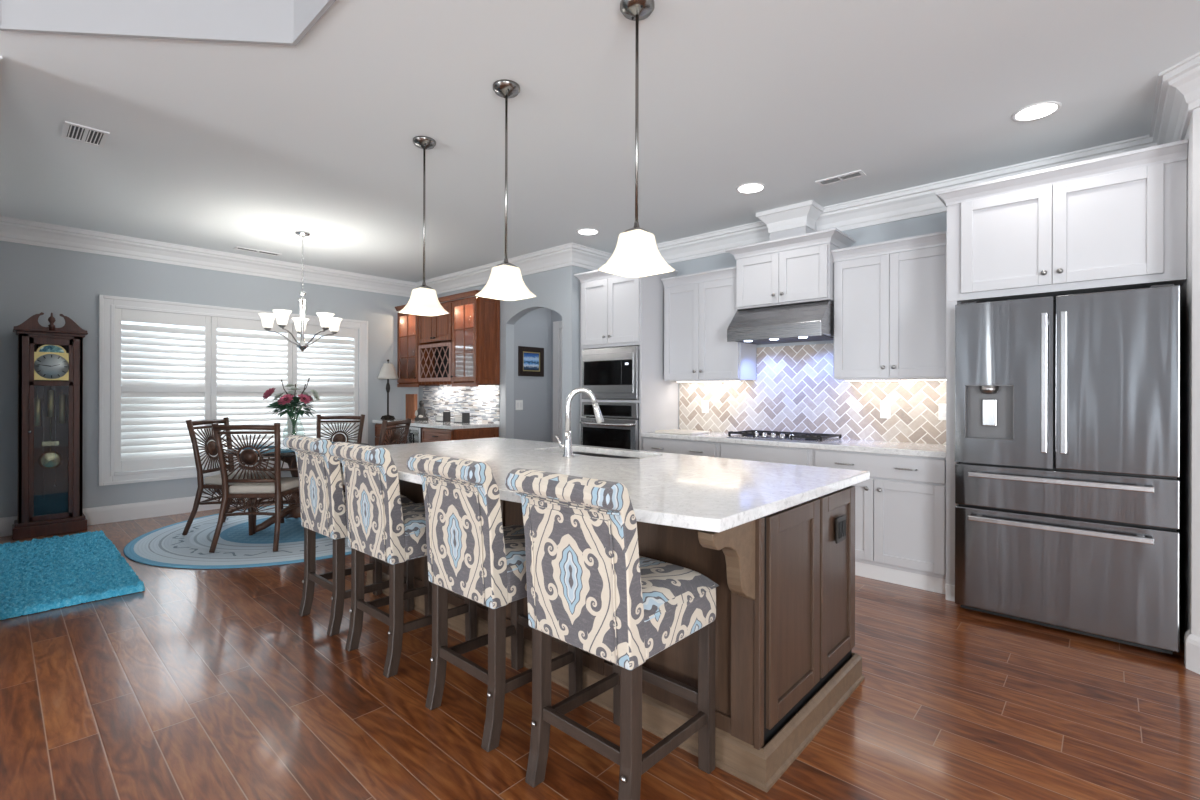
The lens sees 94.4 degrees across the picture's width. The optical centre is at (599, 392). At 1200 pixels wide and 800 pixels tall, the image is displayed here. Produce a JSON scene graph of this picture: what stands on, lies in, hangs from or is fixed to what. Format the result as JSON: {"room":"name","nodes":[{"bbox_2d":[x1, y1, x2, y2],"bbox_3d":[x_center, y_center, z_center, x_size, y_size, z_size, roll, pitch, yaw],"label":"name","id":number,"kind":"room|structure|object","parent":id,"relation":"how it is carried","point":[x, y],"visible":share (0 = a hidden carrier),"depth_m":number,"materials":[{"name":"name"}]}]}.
{"room":"kitchen","nodes":[
{"label":"kitchen","id":0,"kind":"room"},
{"bbox_2d":[0,0,325,39],"bbox_3d":[-1.656,-1.690,-1.205,6.020,0.320,5.780,0,0,42],"label":"ceiling","id":1,"kind":"structure","parent":0,"point":[268,19],"depth_m":2.38,"materials":[{"name":"grey paint"}]},
{"bbox_2d":[0,241,418,517],"bbox_3d":[-4.027,-0.131,6.396,0.120,2.810,4.410,0,0,42],"label":"wall","id":2,"kind":"structure","parent":0,"point":[34,279],"depth_m":5.46,"materials":[{"name":"grey paint"}]},
{"bbox_2d":[0,493,291,536],"bbox_3d":[-2.915,1.195,4.926,3.510,0.165,3.510,0,0,42],"label":"baseboard","id":3,"kind":"structure","parent":2,"relation":"attached to","point":[140,510],"depth_m":5.59,"materials":[{"name":"white wood"}]},
{"bbox_2d":[98,295,367,485],"bbox_3d":[-3.994,-0.021,6.390,0.136,1.850,2.645,0,0,42],"label":"window","id":4,"kind":"structure","parent":2,"relation":"in","point":[106,474],"depth_m":5.60,"materials":[{"name":"white wood"}]},
{"bbox_2d":[114,308,210,471],"bbox_3d":[-4.521,-0.025,5.774,0.057,1.615,0.795,0,0,42],"label":"plantation shutter","id":5,"kind":"object","parent":4,"relation":"attached to","point":[151,431],"visible":0.94,"depth_m":5.74,"materials":[{"name":"white wood"}]},
{"bbox_2d":[210,317,291,464],"bbox_3d":[-3.974,-0.023,6.371,0.057,1.615,0.815,0,0,42],"label":"plantation shutter","id":6,"kind":"object","parent":4,"relation":"attached to","point":[237,396],"visible":0.66,"depth_m":6.33,"materials":[{"name":"white wood"}]},
{"bbox_2d":[292,324,357,441],"bbox_3d":[-3.428,-0.022,6.966,0.057,1.615,0.790,0,0,42],"label":"plantation shutter","id":7,"kind":"object","parent":4,"relation":"attached to","point":[336,399],"visible":0.67,"depth_m":6.97,"materials":[{"name":"white wood"}]},
{"bbox_2d":[419,265,592,444],"bbox_3d":[-1.185,-0.123,7.122,3.090,2.810,0.740,0,0,42],"label":"wall","id":8,"kind":"structure","parent":0,"point":[558,290],"depth_m":6.02,"materials":[{"name":"grey paint"}]},
{"bbox_2d":[395,304,439,386],"bbox_3d":[-2.488,-0.627,7.567,0.560,1.100,0.365,0,0,42],"label":"wall cabinet","id":9,"kind":"object","parent":8,"relation":"attached to","point":[408,343],"visible":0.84,"depth_m":7.62,"materials":[{"name":"brown wood"}]},
{"bbox_2d":[418,296,452,384],"bbox_3d":[-1.993,-0.640,7.114,0.779,1.070,0.365,0,0,42],"label":"wall cabinet","id":10,"kind":"object","parent":8,"relation":"attached to","point":[435,332],"visible":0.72,"depth_m":7.07,"materials":[{"name":"brown wood"}]},
{"bbox_2d":[423,385,499,423],"bbox_3d":[-1.840,0.122,7.214,1.740,0.485,0.007,0,0,42],"label":"backsplash","id":11,"kind":"structure","parent":8,"relation":"attached to","point":[482,403],"depth_m":7.09,"materials":[{"name":"grey tile"}]},
{"bbox_2d":[449,290,499,386],"bbox_3d":[-1.498,-0.624,6.660,0.560,1.100,0.365,0,0,42],"label":"wall cabinet","id":12,"kind":"object","parent":8,"relation":"attached to","point":[475,344],"visible":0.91,"depth_m":6.57,"materials":[{"name":"brown wood"}]},
{"bbox_2d":[458,329,472,331],"bbox_3d":[-1.486,-0.759,6.698,0.485,0.010,0.266,0,0,43],"label":"shelf","id":13,"kind":"object","parent":12,"relation":"attached to","point":[467,330],"depth_m":6.73,"materials":[{"name":"clear glass"}]},
{"bbox_2d":[553,321,561,442],"bbox_3d":[-0.226,0.194,6.696,0.980,2.180,0.030,0,0,42],"label":"door","id":14,"kind":"structure","parent":8,"relation":"in","point":[557,326],"depth_m":6.96,"materials":[{"name":"white wood"}]},
{"bbox_2d":[514,308,550,441],"bbox_3d":[-0.870,-0.122,6.901,0.120,2.810,0.600,0,0,42],"label":"wall","id":15,"kind":"structure","parent":0,"point":[533,329],"depth_m":6.88,"materials":[{"name":"grey paint"}]},
{"bbox_2d":[516,400,522,409],"bbox_3d":[-0.972,0.147,6.695,0.010,0.120,0.110,0,0,42],"label":"light switch","id":16,"kind":"object","parent":15,"relation":"attached to","point":[519,403],"visible":1,"depth_m":6.70,"materials":[{"name":"white plastic"}]},
{"bbox_2d":[518,346,543,376],"bbox_3d":[-0.843,-0.382,6.825,0.022,0.360,0.400,0,0,42],"label":"framed picture","id":17,"kind":"object","parent":15,"relation":"attached to","point":[530,359],"visible":1,"depth_m":6.82,"materials":[{"name":"brown wood"}]},
{"bbox_2d":[524,353,538,370],"bbox_3d":[-0.847,-0.382,6.829,0.006,0.212,0.252,0,0,43],"label":"painting","id":18,"kind":"object","parent":17,"relation":"attached to","point":[531,360],"depth_m":6.83},
{"bbox_2d":[551,310,561,441],"bbox_3d":[0.127,-0.120,6.476,2.164,2.810,0.120,0,0,42],"label":"wall","id":19,"kind":"structure","parent":0,"point":[555,316],"depth_m":7.06,"materials":[{"name":"grey paint"}]},
{"bbox_2d":[0,0,1199,282],"bbox_3d":[-0.935,-1.528,1.403,11.480,0.001,12.000,0,0,43],"label":"ceiling","id":20,"kind":"structure","parent":0,"point":[218,146],"depth_m":3.03,"materials":[{"name":"white paint"}]},
{"bbox_2d":[61,121,109,147],"bbox_3d":[-3.052,-1.528,3.296,0.280,0.008,0.190,0,0,42],"label":"ceiling vent","id":21,"kind":"object","parent":20,"relation":"in","point":[71,131],"visible":1,"depth_m":3.29,"materials":[{"name":"white metal"}]},
{"bbox_2d":[0,0,335,45],"bbox_3d":[-1.656,-1.525,-1.205,6.044,0.015,5.804,0,0,42],"label":"trim","id":22,"kind":"structure","parent":20,"relation":"attached to","point":[327,4],"depth_m":2.36,"materials":[{"name":"grey paint"}]},
{"bbox_2d":[233,246,281,255],"bbox_3d":[-3.702,-1.530,6.021,0.120,0.008,0.430,0,0,42],"label":"ceiling vent","id":23,"kind":"object","parent":20,"relation":"in","point":[236,247],"visible":1,"depth_m":6.01,"materials":[{"name":"white metal"}]},
{"bbox_2d":[258,231,341,351],"bbox_3d":[-2.834,-0.965,5.346,0.725,1.135,0.703,0,0,42],"label":"chandelier","id":24,"kind":"object","parent":20,"relation":"hanging from","point":[327,321],"visible":1,"depth_m":5.28,"materials":[{"name":"white glass"}]},
{"bbox_2d":[398,136,448,315],"bbox_3d":[-1.067,-1.006,3.374,0.239,1.043,0.239,0,0,42],"label":"pendant light","id":25,"kind":"object","parent":20,"relation":"hanging from","point":[423,301],"visible":1,"depth_m":3.35,"materials":[{"name":"white glass"}]},
{"bbox_2d":[475,79,535,300],"bbox_3d":[-0.468,-1.005,2.775,0.239,1.043,0.239,0,0,42],"label":"pendant light","id":26,"kind":"object","parent":20,"relation":"hanging from","point":[505,282],"visible":1,"depth_m":2.75,"materials":[{"name":"white glass"}]},
{"bbox_2d":[577,228,598,235],"bbox_3d":[-0.115,-1.521,5.263,0.215,0.006,0.215,0,0,42],"label":"recessed light","id":27,"kind":"object","parent":20,"relation":"in","point":[587,231],"visible":1,"depth_m":5.25,"materials":[{"name":"white"}]},
{"bbox_2d":[598,0,674,277],"bbox_3d":[0.144,-1.003,2.183,0.239,1.043,0.239,0,0,42],"label":"pendant light","id":28,"kind":"object","parent":20,"relation":"hanging from","point":[636,254],"visible":1,"depth_m":2.17,"materials":[{"name":"white glass"}]},
{"bbox_2d":[736,183,765,193],"bbox_3d":[1.120,-1.518,4.132,0.215,0.006,0.215,0,0,42],"label":"recessed light","id":29,"kind":"object","parent":20,"relation":"in","point":[748,188],"visible":1,"depth_m":4.13,"materials":[{"name":"white"}]},
{"bbox_2d":[815,170,865,186],"bbox_3d":[1.699,-1.515,3.930,0.310,0.008,0.115,0,0,42],"label":"ceiling vent","id":30,"kind":"object","parent":20,"relation":"in","point":[859,173],"visible":1,"depth_m":3.92,"materials":[{"name":"white metal"}]},
{"bbox_2d":[1011,101,1061,121],"bbox_3d":[2.354,-1.515,3.001,0.215,0.006,0.215,0,0,42],"label":"recessed light","id":31,"kind":"object","parent":20,"relation":"in","point":[1041,110],"visible":1,"depth_m":2.99,"materials":[{"name":"white"}]},
{"bbox_2d":[0,500,1199,799],"bbox_3d":[-0.942,1.312,1.403,11.480,0.060,12.000,0,0,42],"label":"floor","id":32,"kind":"structure","parent":0,"point":[195,684],"depth_m":2.24,"materials":[{"name":"brown wood"}]},
{"bbox_2d":[12,312,87,539],"bbox_3d":[-4.978,0.276,5.040,0.255,1.992,0.474,0,0,42],"label":"grandfather clock","id":33,"kind":"object","parent":32,"relation":"on","point":[50,359],"visible":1,"depth_m":5.04,"materials":[{"name":"brown wood"}]},
{"bbox_2d":[0,530,144,619],"bbox_3d":[-3.924,1.244,4.007,2.057,0.059,0.732,0,0,42],"label":"shag rug","id":34,"kind":"object","parent":32,"relation":"on","point":[45,574],"visible":1,"depth_m":3.76,"materials":[{"name":"blue carpet"}]},
{"bbox_2d":[123,504,350,568],"bbox_3d":[-2.867,1.272,5.282,2.522,0.009,2.522,0,0,42],"label":"round rug","id":35,"kind":"object","parent":32,"relation":"on","point":[166,546],"visible":0.5,"depth_m":4.59,"materials":[{"name":"blue carpet"}]},
{"bbox_2d":[182,417,283,534],"bbox_3d":[-3.387,0.755,5.184,0.644,1.032,0.519,0,0,2],"label":"rattan chair","id":36,"kind":"object","parent":35,"relation":"on","point":[214,482],"visible":0.53,"depth_m":5.00,"materials":[{"name":"brown wicker"}]},
{"bbox_2d":[204,471,273,484],"bbox_3d":[-3.320,0.792,5.182,0.487,0.067,0.461,0,0,2],"label":"cushion","id":37,"kind":"object","parent":36,"relation":"on","point":[216,479],"depth_m":5.01,"materials":[{"name":"beige fabric"}]},
{"bbox_2d":[209,423,299,552],"bbox_3d":[-2.854,0.756,4.722,0.519,1.032,0.644,0,0,-5],"label":"rattan chair","id":38,"kind":"object","parent":35,"relation":"on","point":[275,487],"visible":0.94,"depth_m":4.51,"materials":[{"name":"brown wicker"}]},
{"bbox_2d":[229,477,298,493],"bbox_3d":[-2.860,0.794,4.789,0.461,0.067,0.487,0,0,-5],"label":"cushion","id":39,"kind":"object","parent":38,"relation":"on","point":[288,485],"depth_m":4.57,"materials":[{"name":"beige fabric"}]},
{"bbox_2d":[226,442,369,531],"bbox_3d":[-2.846,0.890,5.304,1.199,0.745,1.199,0,0,42],"label":"dining table","id":40,"kind":"object","parent":35,"relation":"on","point":[288,457],"visible":0.21,"depth_m":5.10,"materials":[{"name":"black wood"}]},
{"bbox_2d":[255,449,293,452],"bbox_3d":[-2.862,0.515,4.905,0.342,0.004,0.342,0,0,42],"label":"placemat","id":41,"kind":"object","parent":40,"relation":"on","point":[287,450],"visible":0.24,"depth_m":4.87,"materials":[{"name":"blue fabric"}]},
{"bbox_2d":[266,448,285,451],"bbox_3d":[-2.862,0.500,4.905,0.140,0.029,0.220,0,0,3],"label":"napkin","id":42,"kind":"object","parent":41,"relation":"on","point":[271,450],"visible":0.47,"depth_m":4.86,"materials":[{"name":"blue"}]},
{"bbox_2d":[263,378,319,447],"bbox_3d":[-2.920,0.186,5.287,0.456,0.661,0.448,0,0,42],"label":"flower vase","id":43,"kind":"object","parent":40,"relation":"on","point":[290,397],"visible":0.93,"depth_m":5.25,"materials":[{"name":"clear glass"}]},
{"bbox_2d":[316,414,364,473],"bbox_3d":[-2.867,0.756,5.935,0.519,1.032,0.644,0,0,-5],"label":"rattan chair","id":44,"kind":"object","parent":35,"relation":"on","point":[339,437],"visible":0.24,"depth_m":6.17,"materials":[{"name":"brown wicker"}]},
{"bbox_2d":[341,418,411,491],"bbox_3d":[-2.153,0.758,5.196,0.644,1.032,0.519,0,0,6],"label":"rattan chair","id":45,"kind":"object","parent":35,"relation":"on","point":[396,436],"visible":0.19,"depth_m":5.13,"materials":[{"name":"brown wicker"}]},
{"bbox_2d":[283,435,415,635],"bbox_3d":[-1.443,0.761,3.215,0.450,1.040,0.573,0,0,41],"label":"counter stool","id":46,"kind":"object","parent":32,"relation":"on","point":[322,496],"visible":0.81,"depth_m":3.02,"materials":[{"name":"fabric"}]},
{"bbox_2d":[344,492,415,505],"bbox_3d":[-1.390,0.622,3.275,0.450,0.062,0.413,0,0,41],"label":"cushion","id":47,"kind":"object","parent":46,"relation":"on","point":[404,500],"depth_m":3.25,"materials":[{"name":"fabric"}]},
{"bbox_2d":[375,423,397,445],"bbox_3d":[-2.592,0.841,7.436,0.586,0.874,0.675,0,0,42],"label":"base cabinet","id":48,"kind":"object","parent":32,"relation":"on","point":[377,425],"visible":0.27,"depth_m":7.32,"materials":[{"name":"brown wood"}]},
{"bbox_2d":[328,442,476,677],"bbox_3d":[-0.979,0.762,2.789,0.450,1.040,0.573,0,0,41],"label":"counter stool","id":49,"kind":"object","parent":32,"relation":"on","point":[379,526],"visible":0.77,"depth_m":2.61,"materials":[{"name":"fabric"}]},
{"bbox_2d":[402,503,425,535],"bbox_3d":[-0.925,0.624,2.849,0.450,0.062,0.413,0,0,41],"label":"cushion","id":50,"kind":"object","parent":49,"relation":"on","point":[414,519],"depth_m":2.65,"materials":[{"name":"fabric"}]},
{"bbox_2d":[398,425,422,443],"bbox_3d":[-2.152,0.835,7.024,0.602,0.848,0.667,0,0,42],"label":"wine cooler","id":51,"kind":"object","parent":32,"relation":"on","point":[410,439],"visible":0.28,"depth_m":6.80,"materials":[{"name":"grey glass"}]},
{"bbox_2d":[422,427,498,441],"bbox_3d":[-1.672,0.844,6.593,0.670,0.874,0.675,0,0,42],"label":"base cabinet","id":52,"kind":"object","parent":32,"relation":"on","point":[428,434],"visible":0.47,"depth_m":6.37,"materials":[{"name":"brown wood"}]},
{"bbox_2d":[372,419,499,428],"bbox_3d":[-2.109,0.384,7.002,1.880,0.039,0.666,0,0,42],"label":"countertop","id":53,"kind":"structure","parent":52,"relation":"on","point":[431,423],"depth_m":6.54,"materials":[{"name":"stone"}]},
{"bbox_2d":[377,359,397,419],"bbox_3d":[-2.809,-0.041,7.369,0.263,0.806,0.263,0,0,42],"label":"table lamp","id":54,"kind":"object","parent":53,"relation":"on","point":[387,371],"visible":1,"depth_m":7.32,"materials":[{"name":"white fabric"}]},
{"bbox_2d":[406,394,416,419],"bbox_3d":[-2.577,0.190,7.594,0.190,0.345,0.053,0,0,34],"label":"wooden box","id":55,"kind":"object","parent":53,"relation":"on","point":[411,399],"visible":0.86,"depth_m":7.55,"materials":[{"name":"brown wood"}]},
{"bbox_2d":[414,401,428,420],"bbox_3d":[-2.344,0.232,7.301,0.176,0.262,0.176,0,0,42],"label":"figurine","id":56,"kind":"object","parent":53,"relation":"on","point":[420,414],"visible":1,"depth_m":7.26,"materials":[{"name":"grey"}]},
{"bbox_2d":[435,412,450,421],"bbox_3d":[-1.997,0.302,7.064,0.198,0.125,0.100,0,0,42],"label":"caddy","id":57,"kind":"object","parent":53,"relation":"on","point":[446,417],"visible":1,"depth_m":7.01,"materials":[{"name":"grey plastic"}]},
{"bbox_2d":[454,413,469,422],"bbox_3d":[-1.687,0.302,6.780,0.198,0.125,0.100,0,0,42],"label":"caddy","id":58,"kind":"object","parent":53,"relation":"on","point":[465,418],"visible":0.98,"depth_m":6.73,"materials":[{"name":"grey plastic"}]},
{"bbox_2d":[407,453,582,751],"bbox_3d":[-0.419,0.764,2.276,0.450,1.040,0.573,0,0,42],"label":"counter stool","id":59,"kind":"object","parent":32,"relation":"on","point":[471,555],"visible":0.88,"depth_m":2.09,"materials":[{"name":"fabric"}]},
{"bbox_2d":[503,525,525,571],"bbox_3d":[-0.364,0.625,2.335,0.450,0.062,0.413,0,0,43],"label":"cushion","id":60,"kind":"object","parent":59,"relation":"on","point":[514,555],"depth_m":2.14,"materials":[{"name":"fabric"}]},
{"bbox_2d":[340,463,863,792],"bbox_3d":[-0.281,0.848,3.026,2.880,0.872,1.215,0,0,42],"label":"kitchen island","id":61,"kind":"object","parent":32,"relation":"on","point":[786,663],"visible":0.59,"depth_m":2.03,"materials":[{"name":"brown wood"}]},
{"bbox_2d":[340,437,869,532],"bbox_3d":[-0.304,0.389,3.058,2.900,0.039,1.540,0,0,42],"label":"island countertop","id":62,"kind":"structure","parent":61,"relation":"on","point":[712,494],"depth_m":2.48,"materials":[{"name":"stone"}]},
{"bbox_2d":[556,387,603,457],"bbox_3d":[-0.124,0.169,3.211,0.291,0.402,0.093,0,0,9],"label":"kitchen faucet","id":63,"kind":"object","parent":62,"relation":"on","point":[567,446],"visible":1,"depth_m":3.20,"materials":[{"name":"silver metal"}]},
{"bbox_2d":[573,452,635,458],"bbox_3d":[-0.024,0.508,3.479,0.874,0.194,0.382,0,0,42],"label":"sink","id":64,"kind":"object","parent":62,"relation":"in","point":[580,453],"visible":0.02,"depth_m":3.70,"materials":[{"name":"silver metal"}]},
{"bbox_2d":[835,514,845,543],"bbox_3d":[1.018,0.575,2.351,0.008,0.105,0.105,0,0,43],"label":"outlet","id":65,"kind":"object","parent":61,"relation":"attached to","point":[840,519],"depth_m":2.34,"materials":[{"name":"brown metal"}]},
{"bbox_2d":[839,520,845,538],"bbox_3d":[1.023,0.575,2.348,0.004,0.065,0.076,0,0,43],"label":"socket","id":66,"kind":"object","parent":61,"relation":"attached to","point":[842,523],"depth_m":2.35,"materials":[{"name":"black plastic"}]},
{"bbox_2d":[505,468,718,799],"bbox_3d":[0.048,0.765,1.839,0.450,1.040,0.573,0,0,42],"label":"counter stool","id":67,"kind":"object","parent":32,"relation":"on","point":[590,589],"visible":1,"depth_m":1.69,"materials":[{"name":"fabric"}]},
{"bbox_2d":[639,556,718,621],"bbox_3d":[0.103,0.626,1.897,0.450,0.062,0.413,0,0,43],"label":"cushion","id":68,"kind":"object","parent":67,"relation":"on","point":[667,588],"depth_m":1.78,"materials":[{"name":"fabric"}]},
{"bbox_2d":[574,270,678,450],"bbox_3d":[0.252,0.036,5.679,0.975,2.500,0.665,0,0,42],"label":"tall cabinet","id":69,"kind":"object","parent":32,"relation":"on","point":[616,311],"visible":0.44,"depth_m":5.38,"materials":[{"name":"grey wood"}]},
{"bbox_2d":[580,402,638,457],"bbox_3d":[0.226,0.431,5.585,0.720,0.670,0.618,0,0,42],"label":"wall oven","id":70,"kind":"object","parent":69,"relation":"in","point":[619,428],"visible":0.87,"depth_m":5.36,"materials":[{"name":"black"}]},
{"bbox_2d":[582,346,638,399],"bbox_3d":[0.237,-0.188,5.594,0.720,0.503,0.492,0,0,42],"label":"microwave","id":71,"kind":"object","parent":69,"relation":"in","point":[613,372],"visible":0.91,"depth_m":5.38,"materials":[{"name":"silver metal"}]},
{"bbox_2d":[643,437,720,457],"bbox_3d":[0.882,0.851,5.120,0.815,0.872,0.635,0,0,42],"label":"base cabinet","id":72,"kind":"object","parent":32,"relation":"on","point":[688,447],"visible":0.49,"depth_m":4.88,"materials":[{"name":"grey wood"}]},
{"bbox_2d":[720,442,811,465],"bbox_3d":[1.469,0.853,4.585,0.771,0.872,0.631,0,0,42],"label":"base cabinet","id":73,"kind":"object","parent":32,"relation":"on","point":[775,454],"visible":0.03,"depth_m":4.35,"materials":[{"name":"grey wood"}]},
{"bbox_2d":[812,449,945,593],"bbox_3d":[2.076,0.855,4.026,0.875,0.872,0.635,0,0,42],"label":"base cabinet","id":74,"kind":"object","parent":32,"relation":"on","point":[900,511],"visible":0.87,"depth_m":3.73,"materials":[{"name":"grey wood"}]},
{"bbox_2d":[641,431,945,457],"bbox_3d":[1.498,0.394,4.572,2.463,0.039,0.617,0,0,42],"label":"countertop","id":75,"kind":"structure","parent":74,"relation":"on","point":[852,445],"depth_m":4.12,"materials":[{"name":"stone"}]},
{"bbox_2d":[655,429,709,434],"bbox_3d":[0.765,0.362,5.158,0.400,0.020,0.320,0,0,42],"label":"cutting board","id":76,"kind":"object","parent":75,"relation":"on","point":[670,431],"visible":1,"depth_m":5.06,"materials":[{"name":"beige"}]},
{"bbox_2d":[727,430,841,442],"bbox_3d":[1.505,0.348,4.574,0.786,0.052,0.460,0,0,42],"label":"gas cooktop","id":77,"kind":"object","parent":75,"relation":"in","point":[751,434],"visible":1,"depth_m":4.47,"materials":[{"name":"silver metal"}]},
{"bbox_2d":[945,206,959,601],"bbox_3d":[2.410,0.061,3.693,0.067,2.460,0.678,0,0,42],"label":"end panel","id":78,"kind":"object","parent":32,"relation":"on","point":[950,306],"visible":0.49,"depth_m":3.46,"materials":[{"name":"grey wood"}]},
{"bbox_2d":[955,284,1179,654],"bbox_3d":[2.697,0.367,3.248,0.976,1.850,0.865,0,0,42],"label":"refrigerator","id":79,"kind":"object","parent":32,"relation":"on","point":[1067,407],"visible":1,"depth_m":2.92,"materials":[{"name":"grey metal"}]},
{"bbox_2d":[668,212,946,444],"bbox_3d":[2.132,-0.114,4.503,5.340,2.810,0.120,0,0,42],"label":"wall","id":80,"kind":"structure","parent":0,"point":[933,223],"depth_m":4.42,"materials":[{"name":"grey paint"}]},
{"bbox_2d":[661,266,756,380],"bbox_3d":[1.009,-0.607,5.212,0.813,0.980,0.353,0,0,42],"label":"upper cabinet","id":81,"kind":"object","parent":80,"relation":"attached to","point":[699,308],"visible":0.94,"depth_m":5.07,"materials":[{"name":"grey wood"}]},
{"bbox_2d":[676,380,740,381],"bbox_3d":[1.004,-0.109,5.211,0.680,0.016,0.040,0,0,42],"label":"light","id":82,"kind":"object","parent":81,"relation":"attached to","point":[693,380],"visible":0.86,"depth_m":5.15,"materials":[{"name":"white"}]},
{"bbox_2d":[725,228,855,309],"bbox_3d":[1.569,-0.974,4.633,0.930,0.517,0.452,0,0,42],"label":"upper cabinet","id":83,"kind":"object","parent":80,"relation":"attached to","point":[797,269],"visible":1,"depth_m":4.46,"materials":[{"name":"grey wood"}]},
{"bbox_2d":[727,300,833,344],"bbox_3d":[1.535,-0.567,4.597,0.786,0.288,0.530,0,0,42],"label":"range hood","id":84,"kind":"object","parent":83,"relation":"attached to","point":[811,321],"visible":0.97,"depth_m":4.41,"materials":[{"name":"silver metal"}]},
{"bbox_2d":[756,200,823,239],"bbox_3d":[1.610,-1.365,4.669,0.480,0.309,0.345,0,0,42],"label":"crown molding","id":85,"kind":"structure","parent":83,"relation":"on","point":[799,218],"depth_m":4.56,"materials":[{"name":"grey wood"}]},
{"bbox_2d":[679,343,945,443],"bbox_3d":[1.712,-0.018,4.800,2.458,0.785,0.007,0,0,42],"label":"tile backsplash","id":86,"kind":"structure","parent":80,"relation":"attached to","point":[795,389],"depth_m":4.72,"materials":[{"name":"beige tile"}]},
{"bbox_2d":[702,401,708,412],"bbox_3d":[1.025,0.136,5.418,0.076,0.120,0.009,0,0,42],"label":"outlet plate","id":87,"kind":"object","parent":86,"relation":"attached to","point":[705,404],"visible":1,"depth_m":5.41,"materials":[{"name":"white plastic"}]},
{"bbox_2d":[880,403,890,418],"bbox_3d":[2.219,0.139,4.324,0.076,0.120,0.009,0,0,42],"label":"outlet plate","id":88,"kind":"object","parent":86,"relation":"attached to","point":[885,408],"visible":1,"depth_m":4.32,"materials":[{"name":"white plastic"}]},
{"bbox_2d":[883,406,887,414],"bbox_3d":[2.217,0.140,4.322,0.032,0.073,0.003,0,0,43],"label":"socket","id":89,"kind":"object","parent":88,"relation":"attached to","point":[885,408],"depth_m":4.32,"materials":[{"name":"white plastic"}]},
{"bbox_2d":[938,404,945,419],"bbox_3d":[2.514,0.140,4.054,0.080,0.120,0.009,0,0,42],"label":"outlet plate","id":90,"kind":"object","parent":86,"relation":"attached to","point":[942,407],"visible":0.56,"depth_m":4.06,"materials":[{"name":"white plastic"}]},
{"bbox_2d":[942,407,945,416],"bbox_3d":[2.512,0.140,4.052,0.032,0.073,0.003,0,0,43],"label":"socket","id":91,"kind":"object","parent":90,"relation":"attached to","point":[943,408],"depth_m":4.05,"materials":[{"name":"white plastic"}]},
{"bbox_2d":[831,231,946,379],"bbox_3d":[2.199,-0.599,4.122,0.826,0.990,0.353,0,0,42],"label":"upper cabinet","id":92,"kind":"object","parent":80,"relation":"attached to","point":[890,296],"visible":0.91,"depth_m":4.01,"materials":[{"name":"grey wood"}]},
{"bbox_2d":[844,378,945,381],"bbox_3d":[2.195,-0.096,4.120,0.730,0.016,0.040,0,0,42],"label":"light","id":93,"kind":"object","parent":92,"relation":"attached to","point":[915,379],"visible":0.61,"depth_m":4.09,"materials":[{"name":"white"}]},
{"bbox_2d":[936,139,1187,302],"bbox_3d":[2.734,-0.908,3.365,1.082,0.680,0.727,0,0,42],"label":"upper cabinet","id":94,"kind":"object","parent":80,"relation":"attached to","point":[1115,222],"visible":1,"depth_m":3.05,"materials":[{"name":"grey wood"}]},
{"bbox_2d":[1177,107,1199,642],"bbox_3d":[3.712,-0.110,1.133,1.327,2.810,4.148,0,0,-25],"label":"wall","id":95,"kind":"structure","parent":0,"point":[1189,478],"depth_m":2.62,"materials":[{"name":"white paint"}]},
{"bbox_2d":[0,51,1199,296],"bbox_3d":[0.334,-1.427,2.824,11.130,0.195,4.790,0,0,42],"label":"trim","id":96,"kind":"structure","parent":95,"relation":"attached to","point":[1177,95],"depth_m":5.17,"materials":[{"name":"white wood"}]},
{"bbox_2d":[1184,629,1199,673],"bbox_3d":[3.690,1.212,1.020,0.568,0.165,3.698,0,0,-37],"label":"baseboard","id":97,"kind":"structure","parent":95,"relation":"attached to","point":[1191,642],"depth_m":2.58,"materials":[{"name":"white wood"}]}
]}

